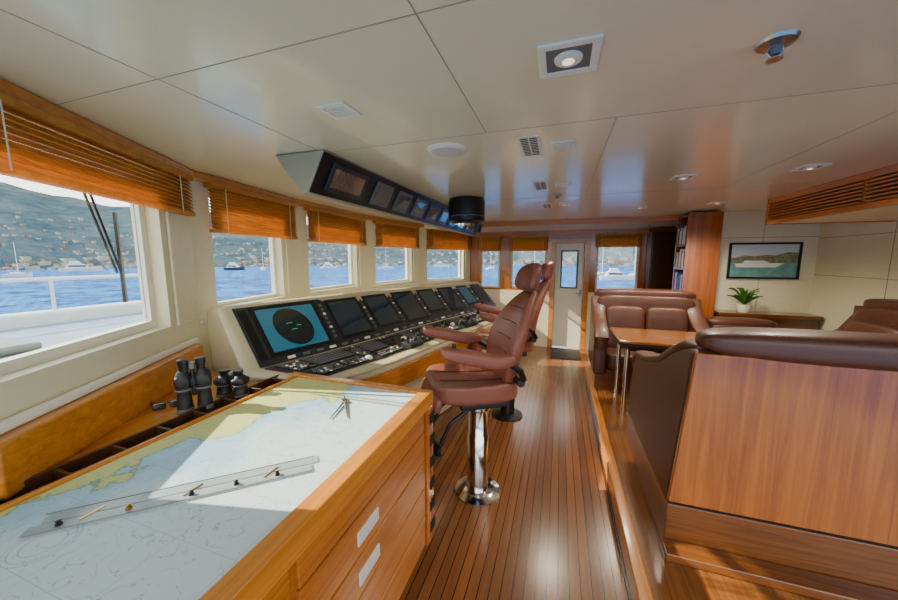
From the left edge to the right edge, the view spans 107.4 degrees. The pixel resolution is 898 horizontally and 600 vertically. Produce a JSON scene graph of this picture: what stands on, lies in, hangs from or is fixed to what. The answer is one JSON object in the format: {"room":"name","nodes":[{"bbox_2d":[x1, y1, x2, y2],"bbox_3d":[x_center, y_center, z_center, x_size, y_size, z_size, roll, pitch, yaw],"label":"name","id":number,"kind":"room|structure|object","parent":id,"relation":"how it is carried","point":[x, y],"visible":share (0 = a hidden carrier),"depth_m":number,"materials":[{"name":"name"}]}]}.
{"room":"control cabin","nodes":[
{"label":"control cabin","id":0,"kind":"room"},
{"bbox_2d":[0,110,200,420],"bbox_3d":[-1.669,0.306,1.639,0.130,2.380,1.372,-2,7,-12],"label":"window frame","id":1,"kind":"structure","parent":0,"point":[21,390],"depth_m":1.57,"materials":[{"name":"beige paint"}]},
{"bbox_2d":[0,117,156,375],"bbox_3d":[-1.665,-0.227,1.430,0.040,0.910,1.015,-2,7,-12],"label":"window","id":2,"kind":"structure","parent":1,"relation":"in","point":[18,362],"depth_m":1.77,"materials":[{"name":"white paint"}]},
{"bbox_2d":[0,91,195,215],"bbox_3d":[-1.548,-0.594,1.517,0.073,0.255,1.286,-2,7,-12],"label":"blind","id":3,"kind":"object","parent":2,"relation":"attached to","point":[21,158],"visible":1,"depth_m":1.33,"materials":[{"name":"brown wood"}]},
{"bbox_2d":[83,193,127,301],"bbox_3d":[-1.837,-0.324,1.747,0.027,0.702,0.222,-1,7,-9],"label":"windshield wiper","id":4,"kind":"object","parent":2,"relation":"attached to","point":[119,261],"depth_m":1.82,"materials":[{"name":"black metal"}]},
{"bbox_2d":[0,78,193,177],"bbox_3d":[-1.577,-0.750,1.524,0.060,0.053,1.372,-2,7,-12],"label":"trim","id":5,"kind":"structure","parent":1,"relation":"attached to","point":[7,87],"depth_m":1.35,"materials":[{"name":"brown wood"}]},
{"bbox_2d":[0,337,197,434],"bbox_3d":[-1.583,0.348,1.622,0.030,0.040,1.292,-2,7,-12],"label":"trim","id":6,"kind":"structure","parent":1,"relation":"attached to","point":[23,417],"depth_m":1.36,"materials":[{"name":"white paint"}]},
{"bbox_2d":[0,344,203,500],"bbox_3d":[-1.557,0.464,1.621,0.075,0.190,1.252,-2,7,-12],"label":"trim","id":7,"kind":"structure","parent":1,"relation":"attached to","point":[47,441],"depth_m":1.29,"materials":[{"name":"brown wood"}]},
{"bbox_2d":[66,371,257,461],"bbox_3d":[-1.542,0.593,1.658,0.588,0.085,1.078,2,8,18],"label":"countertop","id":8,"kind":"structure","parent":1,"relation":"attached to","point":[147,418],"depth_m":1.55,"materials":[{"name":"brown wood"}]},
{"bbox_2d":[150,399,176,410],"bbox_3d":[-1.449,0.520,1.702,0.137,0.040,0.128,-6,9,-38],"label":"sunglasses","id":9,"kind":"object","parent":8,"relation":"on","point":[173,403],"visible":0.77,"depth_m":1.64,"materials":[{"name":"black plastic"}]},
{"bbox_2d":[173,356,213,414],"bbox_3d":[-1.268,0.418,1.638,0.152,0.268,0.072,-5,9,-33],"label":"binoculars","id":10,"kind":"object","parent":8,"relation":"on","point":[200,382],"visible":0.97,"depth_m":1.62,"materials":[{"name":"black rubber"}]},
{"bbox_2d":[213,368,249,397],"bbox_3d":[-1.198,0.455,1.821,0.175,0.147,0.083,0,7,1],"label":"binoculars","id":11,"kind":"object","parent":8,"relation":"on","point":[226,380],"visible":0.98,"depth_m":1.80,"materials":[{"name":"black rubber"}]},
{"bbox_2d":[161,173,198,325],"bbox_3d":[-1.711,-0.309,2.111,0.020,0.920,0.246,-2,7,-12],"label":"trim","id":12,"kind":"structure","parent":1,"relation":"attached to","point":[178,227],"depth_m":2.10,"materials":[{"name":"beige paint"}]},
{"bbox_2d":[187,180,287,370],"bbox_3d":[-1.722,0.148,2.872,0.130,2.380,1.113,1,7,10],"label":"wall","id":13,"kind":"structure","parent":0,"point":[200,224],"depth_m":2.35,"materials":[{"name":"beige paint"}]},
{"bbox_2d":[199,319,207,323],"bbox_3d":[-1.648,0.086,2.852,0.020,0.030,1.113,1,7,10],"label":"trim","id":14,"kind":"structure","parent":13,"relation":"attached to","point":[202,321],"depth_m":2.32,"materials":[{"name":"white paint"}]},
{"bbox_2d":[208,194,277,305],"bbox_3d":[-1.748,-0.411,2.794,0.040,0.850,0.757,1,7,10],"label":"window","id":15,"kind":"structure","parent":13,"relation":"in","point":[271,240],"depth_m":3.13,"materials":[{"name":"white paint"}]},
{"bbox_2d":[203,182,297,239],"bbox_3d":[-1.600,-0.709,2.782,0.073,0.345,0.957,1,7,10],"label":"blind","id":16,"kind":"object","parent":15,"relation":"attached to","point":[235,211],"visible":1,"depth_m":2.65,"materials":[{"name":"brown wood"}]},
{"bbox_2d":[193,170,295,203],"bbox_3d":[-1.628,-0.902,2.723,0.060,0.053,1.113,1,7,10],"label":"trim","id":17,"kind":"structure","parent":13,"relation":"attached to","point":[198,176],"depth_m":2.53,"materials":[{"name":"brown wood"}]},
{"bbox_2d":[285,239,296,298],"bbox_3d":[-1.568,-0.455,3.257,0.020,0.920,0.119,1,7,10],"label":"trim","id":18,"kind":"structure","parent":13,"relation":"attached to","point":[289,243],"depth_m":3.26,"materials":[{"name":"beige paint"}]},
{"bbox_2d":[294,206,366,297],"bbox_3d":[-1.427,-0.003,4.065,0.130,2.380,1.350,2,8,17],"label":"wall","id":19,"kind":"structure","parent":0,"point":[300,245],"depth_m":3.48,"materials":[{"name":"beige paint"}]},
{"bbox_2d":[306,213,352,290],"bbox_3d":[-1.455,-0.563,3.988,0.040,0.850,0.918,2,8,17],"label":"window","id":20,"kind":"structure","parent":19,"relation":"in","point":[350,283],"depth_m":4.39,"materials":[{"name":"white paint"}]},
{"bbox_2d":[304,207,366,244],"bbox_3d":[-1.305,-0.854,3.957,0.073,0.355,1.118,2,8,17],"label":"blind","id":21,"kind":"object","parent":20,"relation":"attached to","point":[324,226],"visible":1,"depth_m":3.83,"materials":[{"name":"brown wood"}]},
{"bbox_2d":[296,199,367,218],"bbox_3d":[-1.336,-1.053,3.903,0.060,0.053,1.350,2,8,17],"label":"trim","id":22,"kind":"structure","parent":19,"relation":"attached to","point":[301,203],"depth_m":3.71,"materials":[{"name":"brown wood"}]},
{"bbox_2d":[332,289,367,294],"bbox_3d":[-1.355,-0.065,4.035,0.020,0.030,1.350,2,8,17],"label":"trim","id":23,"kind":"structure","parent":19,"relation":"attached to","point":[362,290],"depth_m":4.41,"materials":[{"name":"white paint"}]},
{"bbox_2d":[358,245,366,288],"bbox_3d":[-1.185,-0.615,4.519,0.020,0.920,0.160,2,8,17],"label":"trim","id":24,"kind":"structure","parent":19,"relation":"attached to","point":[362,248],"depth_m":4.52,"materials":[{"name":"beige paint"}]},
{"bbox_2d":[365,220,418,290],"bbox_3d":[-0.908,-0.159,5.292,0.130,2.380,1.320,4,8,28],"label":"wall","id":25,"kind":"structure","parent":0,"point":[370,232],"depth_m":4.75,"materials":[{"name":"beige paint"}]},
{"bbox_2d":[374,225,407,283],"bbox_3d":[-0.933,-0.711,5.228,0.040,0.870,0.911,4,8,28],"label":"window","id":26,"kind":"structure","parent":25,"relation":"in","point":[406,249],"depth_m":5.60,"materials":[{"name":"white paint"}]},
{"bbox_2d":[373,220,419,248],"bbox_3d":[-0.784,-1.003,5.167,0.073,0.365,1.111,4,8,28],"label":"blind","id":27,"kind":"object","parent":26,"relation":"attached to","point":[394,235],"visible":1,"depth_m":5.08,"materials":[{"name":"brown wood"}]},
{"bbox_2d":[368,283,418,290],"bbox_3d":[-0.842,-0.219,5.248,0.020,0.030,1.320,4,8,28],"label":"trim","id":28,"kind":"structure","parent":25,"relation":"attached to","point":[411,283],"depth_m":5.13,"materials":[{"name":"white paint"}]},
{"bbox_2d":[367,216,420,226],"bbox_3d":[-0.824,-1.207,5.113,0.060,0.053,1.320,4,8,28],"label":"trim","id":29,"kind":"structure","parent":25,"relation":"attached to","point":[372,218],"depth_m":4.97,"materials":[{"name":"brown wood"}]},
{"bbox_2d":[413,248,418,282],"bbox_3d":[-0.570,-0.764,5.683,0.020,0.920,0.141,4,8,28],"label":"trim","id":30,"kind":"structure","parent":25,"relation":"attached to","point":[415,251],"depth_m":5.69,"materials":[{"name":"beige paint"}]},
{"bbox_2d":[418,228,469,285],"bbox_3d":[-0.099,-0.291,6.326,1.311,2.380,0.130,-7,10,-42],"label":"wall","id":31,"kind":"structure","parent":0,"point":[422,252],"depth_m":5.88,"materials":[{"name":"beige paint"}]},
{"bbox_2d":[427,250,460,280],"bbox_3d":[-0.116,-0.834,6.275,0.918,0.890,0.040,-7,10,-42],"label":"window","id":32,"kind":"structure","parent":31,"relation":"in","point":[459,251],"depth_m":6.56,"materials":[{"name":"white paint"}]},
{"bbox_2d":[419,279,469,283],"bbox_3d":[-0.048,-0.349,6.263,1.311,0.030,0.020,-7,10,-42],"label":"trim","id":33,"kind":"structure","parent":31,"relation":"attached to","point":[468,279],"depth_m":6.18,"materials":[{"name":"white paint"}]},
{"bbox_2d":[465,250,469,278],"bbox_3d":[0.371,-0.879,6.588,0.127,0.920,0.020,-7,10,-42],"label":"trim","id":34,"kind":"structure","parent":31,"relation":"attached to","point":[467,252],"depth_m":6.60,"materials":[{"name":"beige paint"}]},
{"bbox_2d":[0,0,897,223],"bbox_3d":[0.835,-0.857,1.746,5.580,0.100,6.820,2,8,18],"label":"ceiling","id":35,"kind":"structure","parent":0,"point":[659,56],"depth_m":1.16,"materials":[{"name":"white paint"}]},
{"bbox_2d":[316,101,361,119],"bbox_3d":[-0.433,-0.747,1.304,0.124,0.008,0.124,2,8,18],"label":"ceiling vent","id":36,"kind":"object","parent":35,"relation":"in","point":[340,110],"visible":1,"depth_m":1.29,"materials":[{"name":"white paint"}]},
{"bbox_2d":[276,150,475,235],"bbox_3d":[-0.233,-0.927,3.595,0.337,0.226,3.760,2,8,18],"label":"panel","id":37,"kind":"object","parent":35,"relation":"attached to","point":[322,174],"visible":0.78,"depth_m":2.16,"materials":[{"name":"black plastic"}]},
{"bbox_2d":[427,142,467,156],"bbox_3d":[-0.009,-0.804,1.782,0.224,0.014,0.224,2,8,18],"label":"ceiling speaker","id":38,"kind":"object","parent":35,"relation":"attached to","point":[447,149],"visible":1,"depth_m":1.75,"materials":[{"name":"white paint"}]},
{"bbox_2d":[432,147,462,156],"bbox_3d":[-0.009,-0.799,1.782,0.170,0.003,0.170,2,8,18],"label":"grille","id":39,"kind":"object","parent":38,"relation":"attached to","point":[436,151],"depth_m":1.77,"materials":[{"name":"metal"}]},
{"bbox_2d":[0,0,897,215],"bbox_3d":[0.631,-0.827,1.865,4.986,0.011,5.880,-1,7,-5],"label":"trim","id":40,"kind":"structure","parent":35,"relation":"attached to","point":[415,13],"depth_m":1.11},
{"bbox_2d":[448,196,484,232],"bbox_3d":[0.177,-0.842,3.296,0.368,0.318,0.384,2,8,18],"label":"overhead compass","id":41,"kind":"object","parent":35,"relation":"hanging from","point":[462,210],"depth_m":3.14,"materials":[{"name":"black plastic"}]},
{"bbox_2d":[516,135,542,156],"bbox_3d":[0.427,-0.802,1.731,0.110,0.006,0.320,2,8,18],"label":"ceiling vent","id":42,"kind":"object","parent":35,"relation":"in","point":[529,146],"visible":1,"depth_m":1.70,"materials":[{"name":"white metal"}]},
{"bbox_2d":[532,181,547,189],"bbox_3d":[0.741,-0.921,2.662,0.110,0.006,0.320,2,8,18],"label":"ceiling vent","id":43,"kind":"object","parent":35,"relation":"in","point":[538,185],"visible":1,"depth_m":2.64,"materials":[{"name":"white metal"}]},
{"bbox_2d":[541,203,552,207],"bbox_3d":[1.099,-1.052,3.694,0.110,0.006,0.320,2,8,18],"label":"ceiling vent","id":44,"kind":"object","parent":35,"relation":"in","point":[549,205],"visible":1,"depth_m":3.64,"materials":[{"name":"white metal"}]},
{"bbox_2d":[550,139,575,150],"bbox_3d":[0.586,-0.797,1.700,0.120,0.008,0.120,2,8,18],"label":"ceiling vent","id":45,"kind":"object","parent":35,"relation":"in","point":[566,144],"visible":1,"depth_m":1.69,"materials":[{"name":"white paint"}]},
{"bbox_2d":[555,182,570,186],"bbox_3d":[0.902,-0.913,2.609,0.120,0.008,0.120,2,8,18],"label":"ceiling vent","id":46,"kind":"object","parent":35,"relation":"in","point":[563,184],"visible":1,"depth_m":2.60,"materials":[{"name":"white paint"}]},
{"bbox_2d":[536,33,603,79],"bbox_3d":[0.348,-0.700,0.963,0.170,0.014,0.170,2,8,18],"label":"recessed light","id":47,"kind":"object","parent":35,"relation":"in","point":[582,54],"visible":1,"depth_m":0.94,"materials":[{"name":"white paint"}]},
{"bbox_2d":[632,206,647,208],"bbox_3d":[2.199,-1.062,3.801,0.140,0.014,0.140,2,8,18],"label":"recessed light","id":48,"kind":"object","parent":35,"relation":"in","point":[638,207],"visible":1,"depth_m":3.78,"materials":[{"name":"white paint"}]},
{"bbox_2d":[669,174,697,180],"bbox_3d":[1.689,-0.881,2.380,0.140,0.014,0.140,2,8,18],"label":"recessed light","id":49,"kind":"object","parent":35,"relation":"in","point":[690,176],"visible":1,"depth_m":2.36,"materials":[{"name":"white paint"}]},
{"bbox_2d":[706,201,727,204],"bbox_3d":[2.831,-1.022,3.487,0.140,0.014,0.140,2,8,18],"label":"recessed light","id":50,"kind":"object","parent":35,"relation":"in","point":[723,202],"visible":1,"depth_m":3.47,"materials":[{"name":"white paint"}]},
{"bbox_2d":[753,29,800,63],"bbox_3d":[0.883,-0.674,0.892,0.092,0.047,0.092,2,8,18],"label":"sprinkler","id":51,"kind":"object","parent":35,"relation":"attached to","point":[772,45],"visible":1,"depth_m":0.88,"materials":[{"name":"silver metal"}]},
{"bbox_2d":[789,163,832,171],"bbox_3d":[2.319,-0.848,2.120,0.140,0.014,0.140,2,8,18],"label":"recessed light","id":52,"kind":"object","parent":35,"relation":"in","point":[813,166],"visible":1,"depth_m":2.10,"materials":[{"name":"white paint"}]},
{"bbox_2d":[765,163,897,224],"bbox_3d":[3.109,-0.662,1.601,0.940,0.249,3.340,2,8,18],"label":"ceiling vent","id":53,"kind":"object","parent":35,"relation":"in","point":[871,196],"visible":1,"depth_m":2.54,"materials":[{"name":"wood"}]},
{"bbox_2d":[399,346,628,599],"bbox_3d":[0.823,1.425,2.668,6.000,0.100,8.000,2,8,18],"label":"floor","id":54,"kind":"structure","parent":0,"point":[549,533],"depth_m":2.23,"materials":[{"name":"brown wood"}]},
{"bbox_2d":[0,372,434,599],"bbox_3d":[-0.875,1.078,1.143,1.029,0.972,1.940,2,8,18],"label":"desk","id":55,"kind":"object","parent":54,"relation":"on","point":[362,533],"visible":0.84,"depth_m":1.23,"materials":[{"name":"brown wood"}]},
{"bbox_2d":[0,374,284,504],"bbox_3d":[-1.310,0.609,1.230,0.110,0.062,1.940,2,8,18],"label":"tray","id":56,"kind":"object","parent":55,"relation":"on","point":[36,482],"depth_m":1.33,"materials":[{"name":"brown wood"}]},
{"bbox_2d":[0,377,414,599],"bbox_3d":[-0.856,0.612,1.059,0.810,0.004,1.865,2,8,18],"label":"chart","id":57,"kind":"object","parent":55,"relation":"on","point":[177,551],"visible":0.89,"depth_m":1.01,"materials":[{"name":"paper"}]},
{"bbox_2d":[17,456,317,539],"bbox_3d":[-0.816,0.601,1.052,0.740,0.018,0.089,-3,8,-23],"label":"ruler","id":58,"kind":"object","parent":57,"relation":"on","point":[233,481],"visible":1,"depth_m":1.02,"materials":[{"name":"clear plastic"}]},
{"bbox_2d":[330,396,347,418],"bbox_3d":[-0.538,0.527,1.625,0.082,0.018,0.234,-2,8,-16],"label":"divider","id":59,"kind":"object","parent":57,"relation":"on","point":[344,400],"visible":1,"depth_m":1.63,"materials":[{"name":"grey metal"}]},
{"bbox_2d":[207,282,496,414],"bbox_3d":[-0.319,0.561,3.598,1.018,1.378,3.630,5,9,32],"label":"console","id":60,"kind":"object","parent":54,"relation":"on","point":[378,336],"visible":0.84,"depth_m":2.65,"materials":[{"name":"black plastic"}]},
{"bbox_2d":[421,263,541,506],"bbox_3d":[0.222,0.578,2.333,0.865,1.665,0.735,-2,7,-13],"label":"chair","id":61,"kind":"object","parent":54,"relation":"on","point":[477,382],"visible":0.98,"depth_m":2.27,"materials":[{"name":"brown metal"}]},
{"bbox_2d":[471,261,553,421],"bbox_3d":[0.649,0.428,3.507,0.865,1.665,0.735,0,7,0],"label":"chair","id":62,"kind":"object","parent":54,"relation":"on","point":[509,413],"visible":0.38,"depth_m":3.34,"materials":[{"name":"brown leather"}]},
{"bbox_2d":[550,348,580,360],"bbox_3d":[2.065,0.959,5.883,0.500,0.012,0.650,2,8,18],"label":"door mat","id":63,"kind":"object","parent":54,"relation":"on","point":[558,353],"visible":1,"depth_m":5.82,"materials":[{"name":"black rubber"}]},
{"bbox_2d":[644,231,676,289],"bbox_3d":[3.521,-0.059,5.535,0.400,2.120,0.300,2,8,18],"label":"wardrobe","id":64,"kind":"object","parent":54,"relation":"on","point":[660,255],"visible":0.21,"depth_m":5.34,"materials":[{"name":"brown wood"}]},
{"bbox_2d":[672,211,723,317],"bbox_3d":[3.220,0.017,4.381,0.360,2.260,0.420,2,8,18],"label":"bookcase","id":65,"kind":"object","parent":54,"relation":"on","point":[702,247],"visible":0.52,"depth_m":4.12,"materials":[{"name":"brown wood"}]},
{"bbox_2d":[421,215,683,231],"bbox_3d":[2.209,-1.286,5.427,5.320,0.180,1.120,2,8,18],"label":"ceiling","id":66,"kind":"structure","parent":0,"point":[645,224],"depth_m":5.45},
{"bbox_2d":[482,215,677,226],"bbox_3d":[1.516,-1.190,5.066,3.400,0.082,0.060,2,8,18],"label":"trim","id":67,"kind":"structure","parent":66,"relation":"attached to","point":[669,218],"depth_m":4.88,"materials":[{"name":"brown wood"}]},
{"bbox_2d":[470,228,676,332],"bbox_3d":[2.687,-0.255,6.046,4.720,2.380,0.140,2,8,18],"label":"wall","id":68,"kind":"structure","parent":0,"point":[505,253],"depth_m":6.37,"materials":[{"name":"brown wood"}]},
{"bbox_2d":[479,236,500,250],"bbox_3d":[0.798,-1.097,6.444,0.420,0.290,0.073,2,8,18],"label":"blind","id":69,"kind":"object","parent":68,"relation":"attached to","point":[486,243],"visible":1,"depth_m":6.43,"materials":[{"name":"brown wood"}]},
{"bbox_2d":[481,251,499,286],"bbox_3d":[0.831,-0.748,6.586,0.380,0.980,0.040,2,8,18],"label":"window","id":70,"kind":"structure","parent":68,"relation":"in","point":[482,285],"depth_m":6.61,"materials":[{"name":"white paint"}]},
{"bbox_2d":[484,289,548,346],"bbox_3d":[1.230,0.338,6.529,1.460,1.080,0.015,2,8,18],"label":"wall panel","id":71,"kind":"structure","parent":68,"relation":"attached to","point":[501,298],"depth_m":6.40,"materials":[{"name":"beige paint"}]},
{"bbox_2d":[510,235,547,250],"bbox_3d":[1.500,-1.068,6.212,0.700,0.290,0.073,2,8,18],"label":"blind","id":72,"kind":"object","parent":68,"relation":"attached to","point":[523,242],"visible":1,"depth_m":6.19,"materials":[{"name":"brown wood"}]},
{"bbox_2d":[511,251,546,287],"bbox_3d":[1.532,-0.718,6.354,0.660,0.980,0.040,2,8,18],"label":"window","id":73,"kind":"structure","parent":68,"relation":"in","point":[512,252],"depth_m":6.44,"materials":[{"name":"white paint"}]},
{"bbox_2d":[471,228,649,236],"bbox_3d":[1.912,-1.240,6.096,3.140,0.080,0.020,2,8,18],"label":"trim","id":74,"kind":"structure","parent":68,"relation":"attached to","point":[640,230],"depth_m":6.01,"materials":[{"name":"brown wood"}]},
{"bbox_2d":[552,243,584,347],"bbox_3d":[2.228,-0.076,6.181,0.500,1.950,0.078,2,8,18],"label":"door","id":75,"kind":"structure","parent":68,"relation":"in","point":[567,309],"depth_m":6.20,"materials":[{"name":"white paint"}]},
{"bbox_2d":[547,238,590,349],"bbox_3d":[2.236,-0.114,6.199,0.680,2.060,0.170,2,8,18],"label":"trim","id":76,"kind":"structure","parent":68,"relation":"attached to","point":[587,241],"depth_m":6.09,"materials":[{"name":"brown wood"}]},
{"bbox_2d":[585,292,594,349],"bbox_3d":[2.956,0.411,5.958,0.900,1.080,0.015,2,8,18],"label":"trim","id":77,"kind":"structure","parent":68,"relation":"attached to","point":[590,294],"depth_m":6.08,"materials":[{"name":"beige paint"}]},
{"bbox_2d":[595,247,639,289],"bbox_3d":[2.984,-0.657,5.873,0.680,0.980,0.040,2,8,18],"label":"window","id":78,"kind":"structure","parent":68,"relation":"in","point":[638,248],"depth_m":5.80,"materials":[{"name":"white paint"}]},
{"bbox_2d":[596,233,642,246],"bbox_3d":[2.952,-1.036,5.728,0.720,0.230,0.073,2,8,18],"label":"blind","id":79,"kind":"object","parent":68,"relation":"attached to","point":[618,239],"visible":1,"depth_m":5.71,"materials":[{"name":"brown wood"}]},
{"bbox_2d":[596,389,819,599],"bbox_3d":[2.195,1.518,1.378,2.580,0.240,6.420,2,8,18],"label":"floor","id":80,"kind":"structure","parent":0,"point":[667,580],"depth_m":1.69,"materials":[{"name":"brown wood"}]},
{"bbox_2d":[584,366,652,599],"bbox_3d":[0.988,1.413,1.771,0.065,0.150,6.420,2,8,18],"label":"trim","id":81,"kind":"structure","parent":80,"relation":"attached to","point":[639,586],"depth_m":2.05,"materials":[{"name":"brown wood"}]},
{"bbox_2d":[588,288,709,391],"bbox_3d":[2.362,0.474,3.980,1.204,1.175,0.778,2,8,18],"label":"sofa","id":82,"kind":"object","parent":80,"relation":"on","point":[635,308],"visible":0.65,"depth_m":3.95,"materials":[{"name":"brown leather"}]},
{"bbox_2d":[606,347,634,370],"bbox_3d":[2.122,0.701,3.998,0.444,0.200,0.500,2,8,18],"label":"seat cushion","id":83,"kind":"object","parent":82,"relation":"on","point":[611,351],"depth_m":3.83,"materials":[{"name":"brown leather"}]},
{"bbox_2d":[606,305,644,348],"bbox_3d":[2.172,0.337,4.105,0.442,0.530,0.203,2,8,18],"label":"cushion","id":84,"kind":"object","parent":82,"relation":"on","point":[619,316],"depth_m":4.04,"materials":[{"name":"brown leather"}]},
{"bbox_2d":[645,307,688,331],"bbox_3d":[2.599,0.355,3.964,0.442,0.530,0.203,2,8,18],"label":"cushion","id":85,"kind":"object","parent":82,"relation":"on","point":[656,318],"depth_m":3.90,"materials":[{"name":"brown leather"}]},
{"bbox_2d":[610,327,696,415],"bbox_3d":[2.379,0.761,3.271,1.380,0.785,0.640,2,8,18],"label":"table","id":86,"kind":"object","parent":80,"relation":"on","point":[657,341],"visible":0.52,"depth_m":3.25,"materials":[{"name":"brown wood"}]},
{"bbox_2d":[705,316,777,327],"bbox_3d":[3.355,0.659,3.755,0.764,0.865,0.618,2,8,18],"label":"sofa","id":87,"kind":"object","parent":80,"relation":"on","point":[714,321],"visible":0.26,"depth_m":3.80,"materials":[{"name":"brown leather"}]},
{"bbox_2d":[625,327,897,599],"bbox_3d":[2.316,0.713,1.944,2.070,1.215,1.353,2,8,18],"label":"sofa","id":88,"kind":"object","parent":80,"relation":"on","point":[768,457],"visible":1,"depth_m":1.58,"materials":[{"name":"brown wood"}]},
{"bbox_2d":[714,309,823,329],"bbox_3d":[3.845,0.600,4.097,0.990,0.895,0.280,2,8,18],"label":"sideboard","id":89,"kind":"object","parent":80,"relation":"on","point":[783,319],"visible":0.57,"depth_m":3.91,"materials":[{"name":"brown wood"}]},
{"bbox_2d":[728,287,762,312],"bbox_3d":[3.647,-0.004,4.069,0.386,0.311,0.189,2,8,18],"label":"potted plant","id":90,"kind":"object","parent":89,"relation":"on","point":[744,297],"visible":1,"depth_m":4.04,"materials":[{"name":"green plant"}]},
{"bbox_2d":[832,299,897,333],"bbox_3d":[3.434,0.665,2.320,0.678,1.215,2.004,2,8,18],"label":"sofa","id":91,"kind":"object","parent":80,"relation":"on","point":[875,315],"visible":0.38,"depth_m":2.86,"materials":[{"name":"brown leather"}]},
{"bbox_2d":[844,320,897,333],"bbox_3d":[3.636,0.474,2.829,0.205,0.550,0.559,2,8,18],"label":"cushion","id":92,"kind":"object","parent":91,"relation":"on","point":[872,326],"depth_m":2.82,"materials":[{"name":"brown leather"}]},
{"bbox_2d":[714,210,820,313],"bbox_3d":[3.960,-0.019,4.191,1.120,2.380,0.100,2,8,18],"label":"wall","id":93,"kind":"structure","parent":0,"point":[779,295],"depth_m":4.09,"materials":[{"name":"paint"}]},
{"bbox_2d":[726,242,803,279],"bbox_3d":[3.893,-0.485,4.087,0.720,0.450,0.025,2,8,18],"label":"framed picture","id":94,"kind":"object","parent":93,"relation":"attached to","point":[759,260],"visible":1,"depth_m":4.08,"materials":[{"name":"black plastic"}]},
{"bbox_2d":[809,220,897,329],"bbox_3d":[3.756,0.262,1.985,0.100,2.380,4.250,2,8,18],"label":"wall","id":95,"kind":"structure","parent":0,"point":[834,298],"depth_m":3.46,"materials":[{"name":"paint"}]},
{"bbox_2d":[736,220,897,308],"bbox_3d":[3.216,-0.158,2.114,1.042,1.380,4.252,2,8,18],"label":"trim","id":96,"kind":"structure","parent":95,"relation":"attached to","point":[895,232],"depth_m":3.38,"materials":[{"name":"beige"}]},
{"bbox_3d":[-0.035,-1.335,6.123,0.678,0.053,1.174,2,8,18],"label":"trim","id":97,"kind":"structure","parent":0,"visible":0},
{"bbox_2d":[425,229,470,249],"bbox_3d":[0.017,-1.125,6.168,1.118,0.375,0.073,-7,10,-42],"label":"blind","id":98,"kind":"object","parent":97,"relation":"hanging from","point":[436,239],"visible":0.8,"depth_m":6.10,"materials":[{"name":"brown wood"}]},
{"label":"outside","id":99,"kind":"structure","parent":0,"visible":0},
{"bbox_2d":[0,300,143,359],"bbox_3d":[-3.430,0.382,1.946,1.800,0.250,4.400,2,8,18],"label":"bulwark","id":100,"kind":"object","parent":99,"point":[22,332],"visible":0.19,"depth_m":3.00,"materials":[{"name":"white paint"}]},
{"bbox_2d":[0,274,137,309],"bbox_3d":[-4.187,0.066,2.169,0.040,0.319,4.215,2,8,18],"label":"rail","id":101,"kind":"object","parent":100,"relation":"on","point":[50,280],"visible":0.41,"depth_m":3.20,"materials":[{"name":"white metal"}]},
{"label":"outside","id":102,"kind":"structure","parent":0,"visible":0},
{"bbox_2d":[0,182,636,269],"bbox_3d":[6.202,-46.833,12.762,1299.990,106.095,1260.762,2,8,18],"label":"hillside","id":103,"kind":"structure","parent":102,"point":[28,203],"depth_m":317.57,"materials":[{"name":"green plant"}]},
{"bbox_2d":[0,209,635,269],"bbox_3d":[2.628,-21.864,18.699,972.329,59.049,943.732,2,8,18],"label":"town buildings","id":104,"kind":"structure","parent":103,"relation":"on","point":[25,261],"depth_m":303.10},
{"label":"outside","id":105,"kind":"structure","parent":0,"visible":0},
{"bbox_2d":[0,265,634,347],"bbox_3d":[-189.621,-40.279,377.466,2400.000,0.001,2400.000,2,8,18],"label":"sea","id":106,"kind":"structure","parent":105,"point":[17,297],"depth_m":100.44,"materials":[{"name":"liquid"}]},
{"bbox_2d":[1,242,32,276],"bbox_3d":[-174.390,-16.109,132.906,10.400,14.200,3.200,-1,7,-4],"label":"sailboat","id":107,"kind":"object","parent":106,"relation":"on","point":[13,274],"visible":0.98,"depth_m":132.74,"materials":[{"name":"metal"}]},
{"bbox_2d":[58,261,102,271],"bbox_3d":[-208.036,-18.882,186.533,5.120,6.400,16.640,6,9,39],"label":"motor yacht","id":108,"kind":"object","parent":106,"relation":"on","point":[73,266],"visible":0.84,"depth_m":184.56,"materials":[{"name":"white"}]},
{"bbox_2d":[224,262,244,269],"bbox_3d":[-135.491,-21.184,208.899,13.520,5.200,4.160,1,7,7],"label":"motor yacht","id":109,"kind":"object","parent":106,"relation":"on","point":[232,265],"visible":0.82,"depth_m":207.76,"materials":[{"name":"white"}]},
{"bbox_2d":[321,262,336,268],"bbox_3d":[-88.078,-25.372,243.232,12.480,4.800,3.840,2,7,13],"label":"motor yacht","id":110,"kind":"object","parent":106,"relation":"on","point":[327,265],"visible":1,"depth_m":242.10,"materials":[{"name":"white"}]},
{"bbox_2d":[379,264,392,268],"bbox_3d":[-44.764,-28.978,234.021,10.400,14.200,3.200,-2,8,-16],"label":"sailboat","id":111,"kind":"object","parent":106,"relation":"on","point":[383,267],"visible":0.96,"depth_m":233.68,"materials":[{"name":"metal"}]},
{"bbox_2d":[433,261,448,266],"bbox_3d":[-6.321,-30.020,278.328,13.520,5.200,4.160,1,7,7],"label":"motor yacht","id":112,"kind":"object","parent":106,"relation":"on","point":[439,263],"visible":0.82,"depth_m":277.13,"materials":[{"name":"white"}]},
{"bbox_2d":[597,247,605,276],"bbox_3d":[62.948,-16.412,135.290,10.400,14.200,3.200,-1,7,-10],"label":"sailboat","id":113,"kind":"object","parent":106,"relation":"on","point":[599,274],"visible":0.43,"depth_m":134.85,"materials":[{"name":"metal"}]},
{"bbox_2d":[599,268,634,279],"bbox_3d":[59.199,-8.946,115.595,11.440,4.400,3.520,2,7,13],"label":"motor yacht","id":114,"kind":"object","parent":106,"relation":"on","point":[613,273],"visible":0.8,"depth_m":114.65,"materials":[{"name":"white"}]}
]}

